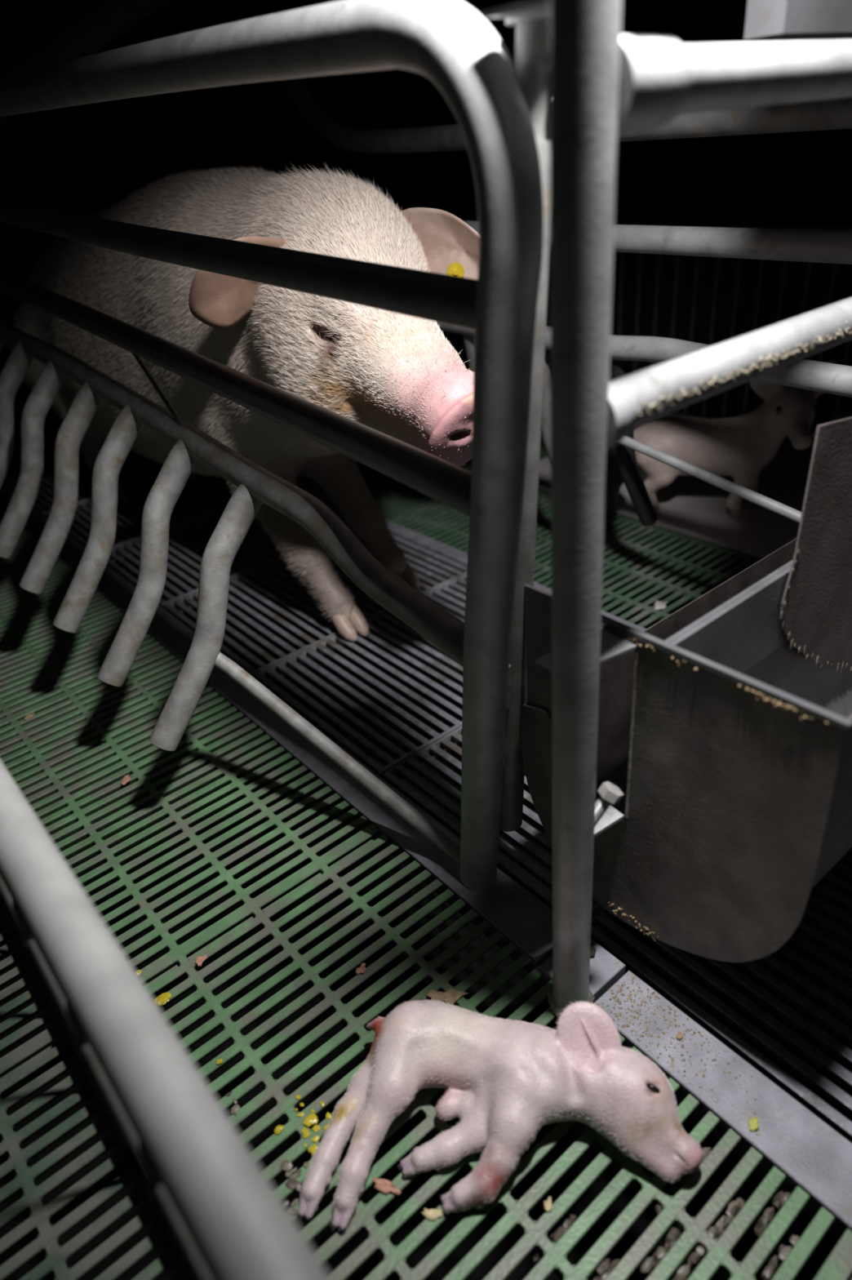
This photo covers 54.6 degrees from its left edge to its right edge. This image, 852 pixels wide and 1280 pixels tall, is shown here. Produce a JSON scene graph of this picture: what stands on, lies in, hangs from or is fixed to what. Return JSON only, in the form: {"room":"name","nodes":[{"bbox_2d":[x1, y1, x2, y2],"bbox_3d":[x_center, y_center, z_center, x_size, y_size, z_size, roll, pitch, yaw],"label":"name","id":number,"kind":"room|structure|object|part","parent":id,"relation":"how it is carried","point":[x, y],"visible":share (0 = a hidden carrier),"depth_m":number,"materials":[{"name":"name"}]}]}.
{"room":"farm building","nodes":[
{"label":"farm building","id":0,"kind":"room"},
{"bbox_2d":[0,0,332,491],"bbox_3d":[-2.073,-1.757,2.969,4.200,2.700,0.050,-27,37,-31],"label":"wall","id":1,"kind":"structure","parent":0,"point":[84,159],"depth_m":3.50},
{"bbox_2d":[0,507,851,1279],"bbox_3d":[-0.728,0.235,1.161,0.885,0.028,2.750,-27,37,-31],"label":"floor","id":2,"kind":"structure","parent":0,"point":[82,725],"depth_m":0.87,"materials":[{"name":"green plastic"}]},
{"bbox_2d":[23,711,35,719],"bbox_3d":[-0.626,0.120,1.304,0.019,0.005,0.013,-27,37,-31],"label":"scrap","id":3,"kind":"object","parent":2,"relation":"on","point":[29,715],"visible":1,"depth_m":1.30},
{"bbox_2d":[120,774,130,785],"bbox_3d":[-0.417,0.194,1.149,0.011,0.005,0.021,-5,31,0],"label":"scrap","id":4,"kind":"object","parent":2,"relation":"on","point":[126,779],"visible":1,"depth_m":1.15,"materials":[{"name":"pink"}]},
{"bbox_2d":[136,969,142,975],"bbox_3d":[-0.305,0.353,0.874,0.009,0.004,0.007,-27,37,-31],"label":"droplet","id":5,"kind":"object","parent":2,"relation":"on","point":[139,972],"visible":0.65,"depth_m":0.87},
{"bbox_2d":[154,992,171,1005],"bbox_3d":[-0.269,0.367,0.844,0.019,0.004,0.014,-27,37,-31],"label":"droplet","id":6,"kind":"object","parent":2,"relation":"on","point":[164,997],"visible":0.89,"depth_m":0.84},
{"bbox_2d":[0,759,332,1279],"bbox_3d":[-0.645,0.058,1.037,0.040,0.389,2.900,-27,37,-31],"label":"rail","id":7,"kind":"object","parent":2,"relation":"on","point":[227,1217],"depth_m":0.37,"materials":[{"name":"metal"}]},
{"bbox_3d":[-0.375,0.205,0.736,0.023,0.328,0.006,-27,37,-31],"label":"upright rod","id":8,"kind":"part","parent":7,"relation":"part of","materials":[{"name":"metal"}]},
{"bbox_3d":[-0.311,0.241,0.668,0.023,0.328,0.006,-27,37,-31],"label":"upright rod","id":9,"kind":"part","parent":7,"relation":"part of","materials":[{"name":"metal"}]},
{"bbox_3d":[-0.247,0.276,0.600,0.023,0.328,0.006,-27,37,-31],"label":"upright rod","id":10,"kind":"part","parent":7,"relation":"part of","materials":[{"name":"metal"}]},
{"bbox_3d":[-0.183,0.312,0.532,0.023,0.328,0.006,-27,37,-31],"label":"upright rod","id":11,"kind":"part","parent":7,"relation":"part of","materials":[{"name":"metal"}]},
{"bbox_3d":[-0.119,0.347,0.464,0.023,0.328,0.006,-27,37,-31],"label":"upright rod","id":12,"kind":"part","parent":7,"relation":"part of","materials":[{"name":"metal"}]},
{"bbox_2d":[195,955,207,966],"bbox_3d":[-0.240,0.341,0.881,0.013,0.005,0.012,-27,37,-31],"label":"scrap","id":13,"kind":"object","parent":2,"relation":"on","point":[199,960],"visible":1,"depth_m":0.88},
{"bbox_2d":[216,1058,222,1064],"bbox_3d":[-0.195,0.399,0.781,0.006,0.004,0.005,-27,37,-31],"label":"droplet","id":14,"kind":"object","parent":2,"relation":"on","point":[220,1060],"visible":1,"depth_m":0.78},
{"bbox_2d":[226,1091,309,1216],"bbox_3d":[-0.136,0.436,0.713,0.036,0.003,0.130,-27,37,-31],"label":"smear","id":15,"kind":"object","parent":2,"relation":"on","point":[286,1165],"visible":0.94,"depth_m":0.69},
{"bbox_2d":[274,1124,284,1134],"bbox_3d":[-0.129,0.428,0.723,0.010,0.004,0.007,-27,37,-31],"label":"droplet","id":16,"kind":"object","parent":2,"relation":"on","point":[278,1129],"visible":1,"depth_m":0.72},
{"bbox_2d":[303,1113,317,1127],"bbox_3d":[-0.102,0.423,0.727,0.013,0.004,0.010,-27,37,-31],"label":"droplet","id":17,"kind":"object","parent":2,"relation":"on","point":[310,1120],"visible":1,"depth_m":0.73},
{"bbox_2d":[293,1094,331,1155],"bbox_3d":[-0.098,0.424,0.727,0.030,0.003,0.060,-16,33,-16],"label":"smear","id":18,"kind":"object","parent":2,"relation":"on","point":[316,1128],"visible":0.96,"depth_m":0.72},
{"bbox_2d":[355,962,366,974],"bbox_3d":[-0.067,0.341,0.854,0.014,0.005,0.009,-27,37,-31],"label":"scrap","id":19,"kind":"object","parent":2,"relation":"on","point":[362,969],"visible":1,"depth_m":0.85,"materials":[{"name":"pink"}]},
{"bbox_2d":[373,1177,401,1195],"bbox_3d":[-0.032,0.448,0.675,0.026,0.004,0.009,7,33,19],"label":"scrap","id":20,"kind":"object","parent":2,"relation":"on","point":[385,1186],"visible":1,"depth_m":0.68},
{"bbox_2d":[0,483,851,1241],"bbox_3d":[-0.288,0.094,1.318,0.064,0.038,3.000,-27,37,-31],"label":"beam","id":21,"kind":"structure","parent":2,"relation":"attached to","point":[813,1157],"depth_m":0.81,"materials":[{"name":"metal"}]},
{"bbox_2d":[0,0,550,891],"bbox_3d":[-0.445,-0.380,1.262,0.493,0.864,1.740,-27,37,-31],"label":"gate","id":22,"kind":"object","parent":21,"relation":"on","point":[449,42],"visible":0.94,"depth_m":0.79,"materials":[{"name":"metal"}]},
{"bbox_3d":[-0.357,-0.337,1.095,0.007,0.087,0.172,-23,35,-26],"label":"tie rod","id":23,"kind":"part","parent":22,"relation":"part of","materials":[{"name":"metal"}]},
{"bbox_3d":[-0.493,-0.355,1.281,0.048,0.221,1.670,-27,37,-31],"label":"finger rail","id":24,"kind":"part","parent":22,"relation":"part of","materials":[{"name":"metal"}]},
{"bbox_3d":[-0.494,-0.466,1.213,0.034,0.162,1.683,-27,37,-31],"label":"rail","id":25,"kind":"part","parent":22,"relation":"part of","materials":[{"name":"metal"}]},
{"bbox_3d":[-0.497,-0.574,1.136,0.034,0.127,1.708,-27,37,-31],"label":"rail","id":26,"kind":"part","parent":22,"relation":"part of","materials":[{"name":"metal"}]},
{"bbox_3d":[-0.108,0.131,0.975,0.347,0.199,0.024,14,36,29],"label":"brace rod","id":27,"kind":"part","parent":22,"relation":"part of","materials":[{"name":"metal"}]},
{"bbox_3d":[0.011,-0.400,0.549,0.115,0.065,0.026,20,39,35],"label":"curved handle","id":28,"kind":"part","parent":22,"relation":"part of","materials":[{"name":"metal"}]},
{"bbox_2d":[482,0,550,140],"bbox_3d":[0.091,-0.334,0.484,0.073,0.068,0.143,-27,37,-31],"label":"metal post","id":29,"kind":"object","parent":22,"relation":"on","point":[531,18],"visible":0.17,"depth_m":0.52,"materials":[{"name":"metal"}]},
{"bbox_3d":[0.089,-0.361,0.468,0.073,0.004,0.143,-27,37,-31],"label":"cap plate","id":30,"kind":"part","parent":29,"relation":"part of","materials":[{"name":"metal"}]},
{"bbox_3d":[0.080,-0.066,0.737,0.033,0.652,0.082,-27,37,-31],"label":"second post","id":31,"kind":"part","parent":22,"relation":"part of","materials":[{"name":"metal"}]},
{"bbox_3d":[0.159,0.343,0.844,0.064,0.034,0.059,-27,37,-31],"label":"joint plate","id":32,"kind":"part","parent":21,"relation":"part of","materials":[{"name":"metal"}]},
{"bbox_2d":[597,973,758,1135],"bbox_3d":[0.237,0.372,0.754,0.054,0.003,0.170,-27,37,-31],"label":"feed dust","id":33,"kind":"object","parent":21,"relation":"on","point":[633,977],"visible":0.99,"depth_m":0.78,"materials":[{"name":"brown food"}]},
{"bbox_2d":[675,1031,683,1039],"bbox_3d":[0.234,0.366,0.762,0.006,0.005,0.008,15,37,30],"label":"flake","id":34,"kind":"object","parent":21,"relation":"on","point":[679,1035],"visible":1,"depth_m":0.76,"materials":[{"name":"beige"}]},
{"bbox_2d":[748,1116,759,1132],"bbox_3d":[0.274,0.405,0.691,0.008,0.005,0.012,2,32,12],"label":"bit","id":35,"kind":"object","parent":21,"relation":"on","point":[753,1123],"visible":1,"depth_m":0.69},
{"bbox_2d":[422,1208,444,1221],"bbox_3d":[0.006,0.456,0.655,0.018,0.005,0.007,0,32,9],"label":"scrap","id":36,"kind":"object","parent":2,"relation":"on","point":[432,1215],"visible":1,"depth_m":0.66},
{"bbox_2d":[425,987,468,1004],"bbox_3d":[0.020,0.354,0.819,0.042,0.005,0.018,0,32,10],"label":"scrap","id":37,"kind":"object","parent":2,"relation":"on","point":[451,996],"visible":0.92,"depth_m":0.82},
{"bbox_2d":[297,998,704,1231],"bbox_3d":[0.051,0.376,0.705,0.329,0.084,0.173,-6,31,-2],"label":"piglet","id":38,"kind":"object","parent":2,"relation":"on","point":[504,1080],"visible":1,"depth_m":0.69},
{"bbox_2d":[544,1195,551,1212],"bbox_3d":[0.097,0.447,0.654,0.006,0.005,0.010,-5,31,2],"label":"scrap","id":39,"kind":"object","parent":2,"relation":"on","point":[548,1204],"visible":1,"depth_m":0.65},
{"bbox_2d":[533,1147,799,1279],"bbox_3d":[0.191,0.466,0.637,0.205,0.021,0.096,-16,33,-16],"label":"slot muck","id":40,"kind":"object","parent":2,"relation":"on","point":[715,1230],"visible":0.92,"depth_m":0.64,"materials":[{"name":"brown soil"}]},
{"bbox_2d":[547,0,851,1017],"bbox_3d":[0.323,-0.113,0.729,0.607,0.842,0.045,-26,37,-30],"label":"frame","id":41,"kind":"object","parent":2,"relation":"on","point":[606,84],"visible":1,"depth_m":0.50,"materials":[{"name":"metal"}]},
{"bbox_3d":[0.106,-0.005,0.586,0.034,0.841,0.034,-27,37,-31],"label":"post","id":42,"kind":"part","parent":41,"relation":"part of","materials":[{"name":"metal"}]},
{"bbox_2d":[594,781,623,826],"bbox_3d":[0.146,0.137,0.685,0.033,0.040,0.020,-13,32,-12],"label":"bolt","id":43,"kind":"object","parent":41,"relation":"attached to","point":[610,793],"visible":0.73,"depth_m":0.68,"materials":[{"name":"metal"}]},
{"bbox_2d":[520,417,851,962],"bbox_3d":[0.350,0.005,0.794,0.568,0.454,0.298,-27,37,-31],"label":"trough","id":44,"kind":"object","parent":41,"relation":"attached to","point":[725,723],"visible":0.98,"depth_m":0.69,"materials":[{"name":"metal"}]},
{"bbox_3d":[0.190,0.141,0.715,0.002,0.330,0.298,-27,37,-31],"label":"panel","id":45,"kind":"part","parent":44,"relation":"part of","materials":[{"name":"grey metal"}]},
{"bbox_2d":[742,640,851,888],"bbox_3d":[0.425,0.048,0.781,0.498,0.270,0.144,-27,37,-31],"label":"trough","id":46,"kind":"object","parent":44,"relation":"in","point":[797,695],"depth_m":0.60,"materials":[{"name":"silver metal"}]},
{"bbox_2d":[743,0,851,41],"bbox_3d":[0.290,-0.623,0.628,0.287,0.280,0.170,-27,37,-31],"label":"hopper","id":47,"kind":"object","parent":41,"relation":"attached to","point":[787,20],"visible":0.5,"depth_m":0.58,"materials":[{"name":"silver metal"}]},
{"bbox_2d":[0,474,851,1279],"bbox_3d":[-0.257,0.183,2.127,4.600,0.020,5.000,-27,37,-31],"label":"pit","id":48,"kind":"structure","parent":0,"point":[827,1243],"depth_m":1.27,"materials":[{"name":"black"}]},
{"bbox_2d":[3,449,851,1142],"bbox_3d":[0.094,-0.097,1.577,0.932,0.038,3.000,-27,37,-31],"label":"floor","id":49,"kind":"structure","parent":0,"point":[203,501],"depth_m":1.35,"materials":[{"name":"metal"}]},
{"bbox_3d":[-0.767,-0.415,2.202,0.507,0.007,0.007,-27,37,-31],"label":"cross rod","id":50,"kind":"part","parent":49,"relation":"part of","materials":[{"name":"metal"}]},
{"bbox_3d":[-0.764,-0.400,2.212,0.510,0.034,0.014,-27,37,-31],"label":"toothed plate","id":51,"kind":"part","parent":49,"relation":"part of","materials":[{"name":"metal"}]},
{"bbox_3d":[-0.540,-0.276,1.974,0.510,0.034,0.014,-27,37,-31],"label":"toothed plate","id":52,"kind":"part","parent":49,"relation":"part of","materials":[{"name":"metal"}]},
{"bbox_3d":[-0.543,-0.291,1.964,0.507,0.007,0.007,-27,37,-31],"label":"cross rod","id":53,"kind":"part","parent":49,"relation":"part of","materials":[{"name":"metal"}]},
{"bbox_3d":[-0.316,-0.152,1.735,0.510,0.034,0.014,-27,37,-31],"label":"toothed plate","id":54,"kind":"part","parent":49,"relation":"part of","materials":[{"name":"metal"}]},
{"bbox_2d":[8,162,479,641],"bbox_3d":[-0.269,-0.567,1.684,0.865,0.715,1.764,-27,37,-31],"label":"sow","id":55,"kind":"object","parent":49,"relation":"on","point":[397,375],"visible":0.69,"depth_m":1.13,"materials":[{"name":"pink"}]},
{"bbox_3d":[-0.319,-0.167,1.725,0.507,0.007,0.007,-27,37,-31],"label":"cross rod","id":56,"kind":"part","parent":49,"relation":"part of","materials":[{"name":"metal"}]},
{"bbox_3d":[-0.095,-0.042,1.487,0.507,0.007,0.007,-27,37,-31],"label":"cross rod","id":57,"kind":"part","parent":49,"relation":"part of","materials":[{"name":"metal"}]},
{"bbox_3d":[-0.092,-0.027,1.497,0.510,0.034,0.014,-27,37,-31],"label":"toothed plate","id":58,"kind":"part","parent":49,"relation":"part of","materials":[{"name":"metal"}]},
{"bbox_3d":[0.129,0.082,1.248,0.507,0.007,0.007,-27,37,-31],"label":"cross rod","id":59,"kind":"part","parent":49,"relation":"part of","materials":[{"name":"metal"}]},
{"bbox_3d":[0.132,0.097,1.258,0.510,0.034,0.014,-27,37,-31],"label":"toothed plate","id":60,"kind":"part","parent":49,"relation":"part of","materials":[{"name":"metal"}]},
{"bbox_2d":[296,482,646,631],"bbox_3d":[0.138,-0.120,1.606,0.030,0.033,3.000,-27,37,-31],"label":"trim","id":61,"kind":"structure","parent":49,"relation":"attached to","point":[450,553],"depth_m":1.73,"materials":[{"name":"metal"}]},
{"bbox_2d":[251,15,851,526],"bbox_3d":[0.072,-0.598,1.462,0.140,0.940,2.173,-27,37,-31],"label":"metal railing","id":62,"kind":"object","parent":61,"relation":"on","point":[815,246],"visible":0.28,"depth_m":1.06,"materials":[{"name":"metal"}]},
{"bbox_2d":[0,0,172,124],"bbox_3d":[-0.688,-1.349,1.804,0.727,0.388,0.064,-27,37,-31],"label":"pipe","id":63,"kind":"object","parent":62,"relation":"attached to","point":[108,20],"visible":0.7,"depth_m":1.76,"materials":[{"name":"metal"}]},
{"bbox_2d":[605,445,623,513],"bbox_3d":[0.350,-0.340,1.625,0.116,0.189,0.005,7,34,20],"label":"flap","id":64,"kind":"object","parent":62,"relation":"hanging from","point":[614,480],"visible":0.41,"depth_m":1.63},
{"bbox_3d":[0.026,-0.567,1.452,0.034,0.064,2.151,-27,37,-31],"label":"rail","id":65,"kind":"part","parent":62,"relation":"part of","materials":[{"name":"metal"}]},
{"bbox_3d":[0.015,-0.683,1.381,0.034,0.049,2.150,-27,37,-31],"label":"rail","id":66,"kind":"part","parent":62,"relation":"part of","materials":[{"name":"metal"}]},
{"bbox_3d":[0.401,-0.225,1.154,0.014,0.073,0.364,-27,37,-31],"label":"brace rod","id":67,"kind":"part","parent":62,"relation":"part of","materials":[{"name":"metal"}]},
{"bbox_3d":[0.353,0.206,1.010,0.507,0.007,0.007,-27,37,-31],"label":"cross rod","id":68,"kind":"part","parent":49,"relation":"part of","materials":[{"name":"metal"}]},
{"bbox_3d":[0.356,0.221,1.020,0.510,0.034,0.014,-27,37,-31],"label":"toothed plate","id":69,"kind":"part","parent":49,"relation":"part of","materials":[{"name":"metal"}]},
{"bbox_2d":[539,434,762,559],"bbox_3d":[0.494,-0.471,2.124,0.528,0.031,2.500,-27,37,-31],"label":"trim","id":70,"kind":"structure","parent":49,"relation":"attached to","point":[543,454],"depth_m":2.16,"materials":[{"name":"black rubber"}]},
{"bbox_3d":[0.499,-0.476,2.126,0.514,0.018,2.500,-27,37,-31],"label":"board","id":71,"kind":"part","parent":70,"relation":"part of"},
{"bbox_2d":[537,425,813,558],"bbox_3d":[0.806,-0.290,1.742,0.565,0.010,1.250,-27,37,-31],"label":"mat","id":72,"kind":"object","parent":70,"relation":"on","point":[692,506],"visible":0.17,"depth_m":1.75,"materials":[{"name":"black rubber"}]},
{"bbox_2d":[633,358,837,519],"bbox_3d":[0.579,-0.397,1.647,0.384,0.310,0.161,13,36,28],"label":"piglet","id":73,"kind":"object","parent":72,"relation":"on","point":[739,447],"visible":0.79,"depth_m":1.61},
{"bbox_2d":[810,411,851,436],"bbox_3d":[0.980,-0.406,1.644,0.394,0.262,0.143,5,33,17],"label":"piglet","id":74,"kind":"object","parent":72,"relation":"on","point":[846,415],"visible":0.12,"depth_m":1.66},
{"bbox_2d":[546,223,851,450],"bbox_3d":[0.797,-0.738,2.014,0.030,0.490,1.850,-27,37,-31],"label":"wall","id":75,"kind":"structure","parent":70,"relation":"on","point":[703,300],"depth_m":2.06,"materials":[{"name":"metal"}]},
{"bbox_3d":[0.774,-0.935,1.889,0.020,0.020,1.850,-27,37,-31],"label":"rail","id":76,"kind":"part","parent":75,"relation":"part of","materials":[{"name":"metal"}]},
{"bbox_3d":[0.812,-0.540,2.131,0.020,0.030,1.850,-27,37,-31],"label":"rail","id":77,"kind":"part","parent":75,"relation":"part of","materials":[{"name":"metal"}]},
{"bbox_2d":[654,600,668,609],"bbox_3d":[0.407,-0.060,1.436,0.022,0.005,0.032,10,35,24],"label":"scrap","id":78,"kind":"object","parent":49,"relation":"on","point":[659,605],"visible":1,"depth_m":1.44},
{"bbox_2d":[311,0,851,370],"bbox_3d":[1.064,-1.702,2.385,0.050,2.700,5.000,-27,37,-31],"label":"wall","id":79,"kind":"structure","parent":0,"point":[798,178],"depth_m":2.76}
]}

